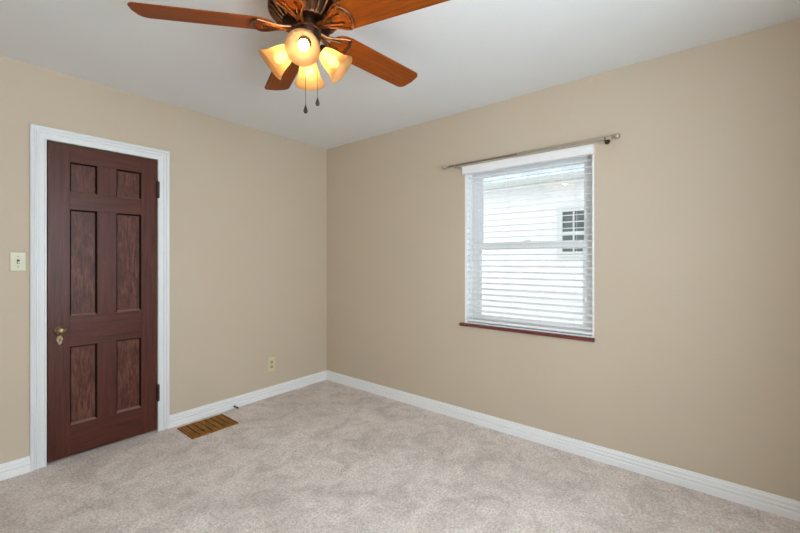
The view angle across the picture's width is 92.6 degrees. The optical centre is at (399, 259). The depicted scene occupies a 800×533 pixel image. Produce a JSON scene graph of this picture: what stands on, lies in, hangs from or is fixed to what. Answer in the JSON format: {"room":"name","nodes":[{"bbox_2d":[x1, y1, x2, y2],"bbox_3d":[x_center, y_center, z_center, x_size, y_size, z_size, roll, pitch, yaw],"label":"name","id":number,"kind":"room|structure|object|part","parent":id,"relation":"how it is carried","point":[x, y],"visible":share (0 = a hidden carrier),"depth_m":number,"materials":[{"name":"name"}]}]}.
{"room":"empty bedroom","nodes":[
{"label":"empty bedroom","id":0,"kind":"room"},
{"bbox_2d":[0,55,326,463],"bbox_3d":[-1.920,0.044,2.789,0.160,2.440,3.420,0,0,39],"label":"wall","id":1,"kind":"structure","parent":0,"point":[248,206],"depth_m":3.08,"materials":[{"name":"beige paint"}]},
{"bbox_2d":[0,456,29,480],"bbox_3d":[-2.570,1.218,1.846,0.019,0.091,1.136,0,0,39],"label":"baseboard","id":2,"kind":"structure","parent":1,"relation":"attached to","point":[13,468],"depth_m":2.23,"materials":[{"name":"white paint"}]},
{"bbox_2d":[9,252,26,271],"bbox_3d":[-2.246,0.010,2.248,0.016,0.115,0.072,0,0,39],"label":"light switch","id":3,"kind":"object","parent":1,"relation":"attached to","point":[17,260],"visible":1,"depth_m":2.25,"materials":[{"name":"beige plastic"}]},
{"bbox_2d":[30,124,169,471],"bbox_3d":[-1.974,0.225,2.578,0.023,2.078,0.758,0,0,39],"label":"door frame","id":4,"kind":"structure","parent":1,"relation":"attached to","point":[39,135],"depth_m":2.33,"materials":[{"name":"white paint"}]},
{"bbox_3d":[-2.189,0.225,2.313,0.023,2.078,0.075,0,0,39],"label":"casing","id":5,"kind":"part","parent":4,"relation":"part of","materials":[{"name":"white paint"}]},
{"bbox_3d":[-1.974,-0.777,2.578,0.023,0.075,0.758,0,0,39],"label":"head casing","id":6,"kind":"part","parent":4,"relation":"part of","materials":[{"name":"white paint"}]},
{"bbox_3d":[-1.758,0.225,2.843,0.023,2.078,0.075,0,0,39],"label":"casing","id":7,"kind":"part","parent":4,"relation":"part of","materials":[{"name":"white paint"}]},
{"bbox_2d":[47,141,159,462],"bbox_3d":[-1.969,0.259,2.584,0.102,1.985,0.612,0,0,39],"label":"door","id":8,"kind":"structure","parent":1,"relation":"in","point":[103,389],"depth_m":2.55,"materials":[{"name":"brown wood"}]},
{"bbox_3d":[-2.137,0.504,2.398,0.004,0.060,0.034,0,0,39],"label":"keyhole plate","id":9,"kind":"part","parent":8,"relation":"part of","materials":[{"name":"gold metal"}]},
{"bbox_3d":[-2.113,0.442,2.379,0.066,0.055,0.055,0,0,39],"label":"knob","id":10,"kind":"part","parent":8,"relation":"part of","materials":[{"name":"gold metal"}]},
{"bbox_3d":[-2.081,-0.530,2.508,0.012,0.193,0.140,0,0,39],"label":"panel","id":11,"kind":"part","parent":8,"relation":"part of","materials":[{"name":"brown wood"}]},
{"bbox_3d":[-2.081,0.019,2.508,0.012,0.685,0.140,0,0,39],"label":"panel","id":12,"kind":"part","parent":8,"relation":"part of","materials":[{"name":"brown wood"}]},
{"bbox_3d":[-2.081,0.807,2.508,0.012,0.502,0.140,0,0,39],"label":"panel","id":13,"kind":"part","parent":8,"relation":"part of","materials":[{"name":"brown wood"}]},
{"bbox_3d":[-2.070,-0.530,2.499,0.017,0.193,0.140,0,0,39],"label":"panel moulding","id":14,"kind":"part","parent":8,"relation":"part of","materials":[{"name":"brown wood"}]},
{"bbox_3d":[-2.070,0.019,2.499,0.017,0.685,0.140,0,0,39],"label":"panel moulding","id":15,"kind":"part","parent":8,"relation":"part of","materials":[{"name":"brown wood"}]},
{"bbox_3d":[-2.070,0.807,2.499,0.017,0.502,0.140,0,0,39],"label":"panel moulding","id":16,"kind":"part","parent":8,"relation":"part of","materials":[{"name":"brown wood"}]},
{"bbox_3d":[-1.997,-0.680,2.603,0.036,0.107,0.394,0,0,39],"label":"rail","id":17,"kind":"part","parent":8,"relation":"part of","materials":[{"name":"brown wood"}]},
{"bbox_3d":[-1.997,-0.378,2.603,0.036,0.110,0.394,0,0,39],"label":"rail","id":18,"kind":"part","parent":8,"relation":"part of","materials":[{"name":"brown wood"}]},
{"bbox_3d":[-1.997,0.459,2.603,0.036,0.194,0.394,0,0,39],"label":"rail","id":19,"kind":"part","parent":8,"relation":"part of","materials":[{"name":"brown wood"}]},
{"bbox_3d":[-1.997,1.155,2.603,0.036,0.194,0.394,0,0,39],"label":"rail","id":20,"kind":"part","parent":8,"relation":"part of","materials":[{"name":"brown wood"}]},
{"bbox_3d":[-1.923,-0.530,2.703,0.012,0.193,0.147,0,0,39],"label":"panel","id":21,"kind":"part","parent":8,"relation":"part of","materials":[{"name":"brown wood"}]},
{"bbox_3d":[-1.923,0.019,2.703,0.012,0.685,0.147,0,0,39],"label":"panel","id":22,"kind":"part","parent":8,"relation":"part of","materials":[{"name":"brown wood"}]},
{"bbox_3d":[-1.923,0.807,2.703,0.012,0.502,0.147,0,0,39],"label":"panel","id":23,"kind":"part","parent":8,"relation":"part of","materials":[{"name":"brown wood"}]},
{"bbox_3d":[-1.912,-0.530,2.694,0.017,0.193,0.147,0,0,39],"label":"panel moulding","id":24,"kind":"part","parent":8,"relation":"part of","materials":[{"name":"brown wood"}]},
{"bbox_3d":[-1.912,0.019,2.694,0.017,0.685,0.147,0,0,39],"label":"panel moulding","id":25,"kind":"part","parent":8,"relation":"part of","materials":[{"name":"brown wood"}]},
{"bbox_3d":[-1.912,0.807,2.694,0.017,0.502,0.147,0,0,39],"label":"panel moulding","id":26,"kind":"part","parent":8,"relation":"part of","materials":[{"name":"brown wood"}]},
{"bbox_2d":[170,370,326,427],"bbox_3d":[-1.255,1.218,3.467,0.019,0.091,1.530,0,0,39],"label":"baseboard","id":27,"kind":"structure","parent":1,"relation":"attached to","point":[180,418],"depth_m":3.31,"materials":[{"name":"white paint"}]},
{"bbox_2d":[268,357,274,371],"bbox_3d":[-1.193,0.971,3.552,0.008,0.128,0.072,0,0,39],"label":"wall outlet","id":28,"kind":"object","parent":1,"relation":"attached to","point":[271,361],"visible":1,"depth_m":3.55,"materials":[{"name":"beige plastic"}]},
{"bbox_2d":[0,379,799,532],"bbox_3d":[-0.402,1.324,1.557,4.070,0.120,3.740,0,0,39],"label":"floor","id":29,"kind":"structure","parent":0,"point":[325,456],"depth_m":2.15,"materials":[{"name":"beige carpet"}]},
{"bbox_2d":[177,414,237,438],"bbox_3d":[-1.456,1.254,2.902,0.262,0.020,0.340,0,0,39],"label":"floor vent","id":30,"kind":"object","parent":29,"relation":"in","point":[194,430],"visible":1,"depth_m":2.88,"materials":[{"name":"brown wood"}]},
{"bbox_2d":[0,0,799,148],"bbox_3d":[-0.402,-1.236,1.557,4.070,0.120,3.740,0,0,39],"label":"ceiling","id":31,"kind":"structure","parent":0,"point":[465,55],"depth_m":2.12,"materials":[{"name":"white paint"}]},
{"bbox_2d":[127,0,449,113],"bbox_3d":[-0.364,-0.894,1.652,1.289,0.564,1.258,0,0,39],"label":"ceiling fan","id":32,"kind":"object","parent":31,"relation":"hanging from","point":[307,23],"visible":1,"depth_m":1.57,"materials":[{"name":"brown wood"}]},
{"bbox_3d":[-0.793,-0.987,1.555,0.542,0.034,0.138,0,0,-11],"label":"blade","id":33,"kind":"part","parent":32,"relation":"part of","materials":[{"name":"brown wood"}]},
{"bbox_3d":[-0.528,-0.842,1.613,0.139,0.146,0.142,0,0,39],"label":"lamp shade","id":34,"kind":"part","parent":32,"relation":"part of","materials":[{"name":"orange glass"}]},
{"bbox_3d":[-0.591,-0.987,1.981,0.138,0.034,0.542,0,0,-29],"label":"blade","id":35,"kind":"part","parent":32,"relation":"part of","materials":[{"name":"brown wood"}]},
{"bbox_3d":[-0.450,-0.987,1.232,0.138,0.034,0.542,0,0,7],"label":"blade","id":36,"kind":"part","parent":32,"relation":"part of","materials":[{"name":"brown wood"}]},
{"bbox_3d":[-0.382,-0.842,1.500,0.142,0.146,0.139,0,0,39],"label":"lamp shade","id":37,"kind":"part","parent":32,"relation":"part of","materials":[{"name":"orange glass"}]},
{"bbox_3d":[-0.385,-0.865,1.533,0.043,0.065,0.069,0,0,-8],"label":"bulb","id":38,"kind":"part","parent":32,"relation":"part of","materials":[{"name":"white glass"}]},
{"bbox_3d":[-0.390,-0.893,1.565,0.055,0.054,0.057,0,0,39],"label":"light arm","id":39,"kind":"part","parent":32,"relation":"part of","materials":[{"name":"white glass"}]},
{"bbox_3d":[-0.395,-0.760,1.598,0.003,0.234,0.003,0,0,39],"label":"pull chain","id":40,"kind":"part","parent":32,"relation":"part of","materials":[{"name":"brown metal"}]},
{"bbox_3d":[-0.416,-0.842,1.759,0.142,0.146,0.139,0,0,39],"label":"lamp shade","id":41,"kind":"part","parent":32,"relation":"part of","materials":[{"name":"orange glass"}]},
{"bbox_3d":[-0.352,-0.787,1.629,0.003,0.200,0.003,0,0,39],"label":"pull chain","id":42,"kind":"part","parent":32,"relation":"part of","materials":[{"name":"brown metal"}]},
{"bbox_3d":[-0.269,-0.842,1.646,0.139,0.146,0.142,0,0,39],"label":"lamp shade","id":43,"kind":"part","parent":32,"relation":"part of","materials":[{"name":"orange glass"}]},
{"bbox_3d":[-0.124,-0.987,1.921,0.138,0.034,0.542,0,0,43],"label":"blade","id":44,"kind":"part","parent":32,"relation":"part of","materials":[{"name":"brown wood"}]},
{"bbox_3d":[-0.036,-0.987,1.458,0.542,0.034,0.138,0,0,25],"label":"blade","id":45,"kind":"part","parent":32,"relation":"part of","materials":[{"name":"brown wood"}]},
{"bbox_2d":[327,18,799,500],"bbox_3d":[0.664,0.044,2.998,3.910,2.440,0.160,0,0,39],"label":"wall","id":46,"kind":"structure","parent":0,"point":[692,363],"depth_m":2.29,"materials":[{"name":"beige paint"}]},
{"bbox_2d":[459,154,594,341],"bbox_3d":[0.910,-0.108,2.792,0.970,1.256,0.209,0,0,39],"label":"window","id":47,"kind":"structure","parent":46,"relation":"in","point":[566,335],"depth_m":2.79,"materials":[{"name":"white paint"}]},
{"bbox_3d":[0.873,0.507,2.746,0.970,0.024,0.091,0,0,39],"label":"sill","id":48,"kind":"part","parent":47,"relation":"part of","materials":[{"name":"brown wood"}]},
{"bbox_2d":[462,144,593,334],"bbox_3d":[0.880,-0.127,2.740,0.945,1.215,0.082,0,0,39],"label":"window blind","id":49,"kind":"object","parent":47,"relation":"attached to","point":[585,150],"visible":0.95,"depth_m":2.67,"materials":[{"name":"white plastic"}]},
{"bbox_3d":[0.593,-0.107,2.990,0.002,1.158,0.056,0,0,39],"label":"ladder cord","id":50,"kind":"part","parent":49,"relation":"part of","materials":[{"name":"white fabric"}]},
{"bbox_3d":[0.893,0.472,2.746,0.902,0.017,0.052,0,0,39],"label":"rail","id":51,"kind":"part","parent":49,"relation":"part of","materials":[{"name":"white plastic"}]},
{"bbox_3d":[0.893,-0.701,2.747,0.900,0.040,0.052,0,0,39],"label":"head rail","id":52,"kind":"part","parent":49,"relation":"part of","materials":[{"name":"white plastic"}]},
{"bbox_3d":[0.991,-0.107,2.667,0.002,1.158,0.056,0,0,39],"label":"ladder cord","id":53,"kind":"part","parent":49,"relation":"part of","materials":[{"name":"white fabric"}]},
{"bbox_3d":[1.162,-0.107,2.528,0.002,1.158,0.056,0,0,39],"label":"ladder cord","id":54,"kind":"part","parent":49,"relation":"part of","materials":[{"name":"white fabric"}]},
{"bbox_3d":[1.194,-0.219,2.456,0.009,0.925,0.003,0,0,39],"label":"lift cord","id":55,"kind":"part","parent":49,"relation":"part of","materials":[{"name":"white fabric"}]},
{"bbox_3d":[0.950,-0.405,2.817,0.904,0.634,0.028,0,0,39],"label":"sash","id":56,"kind":"part","parent":47,"relation":"part of","materials":[{"name":"white paint"}]},
{"bbox_3d":[0.930,0.177,2.793,0.904,0.622,0.028,0,0,39],"label":"sash","id":57,"kind":"part","parent":47,"relation":"part of","materials":[{"name":"white paint"}]},
{"bbox_2d":[442,133,620,169],"bbox_3d":[0.844,-0.740,2.693,1.255,0.041,0.086,0,0,39],"label":"curtain rod","id":58,"kind":"object","parent":46,"relation":"attached to","point":[606,139],"visible":1,"depth_m":2.53,"materials":[{"name":"silver metal"}]},
{"bbox_3d":[0.632,-0.742,2.833,0.652,0.015,0.015,0,0,39],"label":"rod","id":59,"kind":"part","parent":58,"relation":"part of","materials":[{"name":"silver metal"}]},
{"bbox_3d":[1.050,-0.742,2.493,0.586,0.022,0.022,0,0,39],"label":"rod","id":60,"kind":"part","parent":58,"relation":"part of","materials":[{"name":"silver metal"}]},
{"bbox_2d":[326,370,799,521],"bbox_3d":[0.670,1.218,2.878,3.750,0.091,0.019,0,0,39],"label":"baseboard","id":61,"kind":"structure","parent":46,"relation":"attached to","point":[782,506],"depth_m":2.38,"materials":[{"name":"white paint"}]},
{"label":"outside","id":62,"kind":"structure","parent":0,"visible":0},
{"bbox_3d":[0.626,1.874,4.213,30.000,0.020,30.000,0,0,39],"label":"ground","id":63,"kind":"structure","parent":62,"visible":0},
{"bbox_2d":[482,164,583,323],"bbox_3d":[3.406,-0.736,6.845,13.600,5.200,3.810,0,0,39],"label":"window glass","id":64,"kind":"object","parent":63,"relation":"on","point":[533,190],"visible":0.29,"depth_m":5.85,"materials":[{"name":"clear glass"}]},
{"bbox_3d":[2.616,-0.411,5.403,0.602,0.582,0.012,0,0,39],"label":"pane","id":65,"kind":"part","parent":64,"relation":"part of","materials":[{"name":"clear glass"}]}
]}

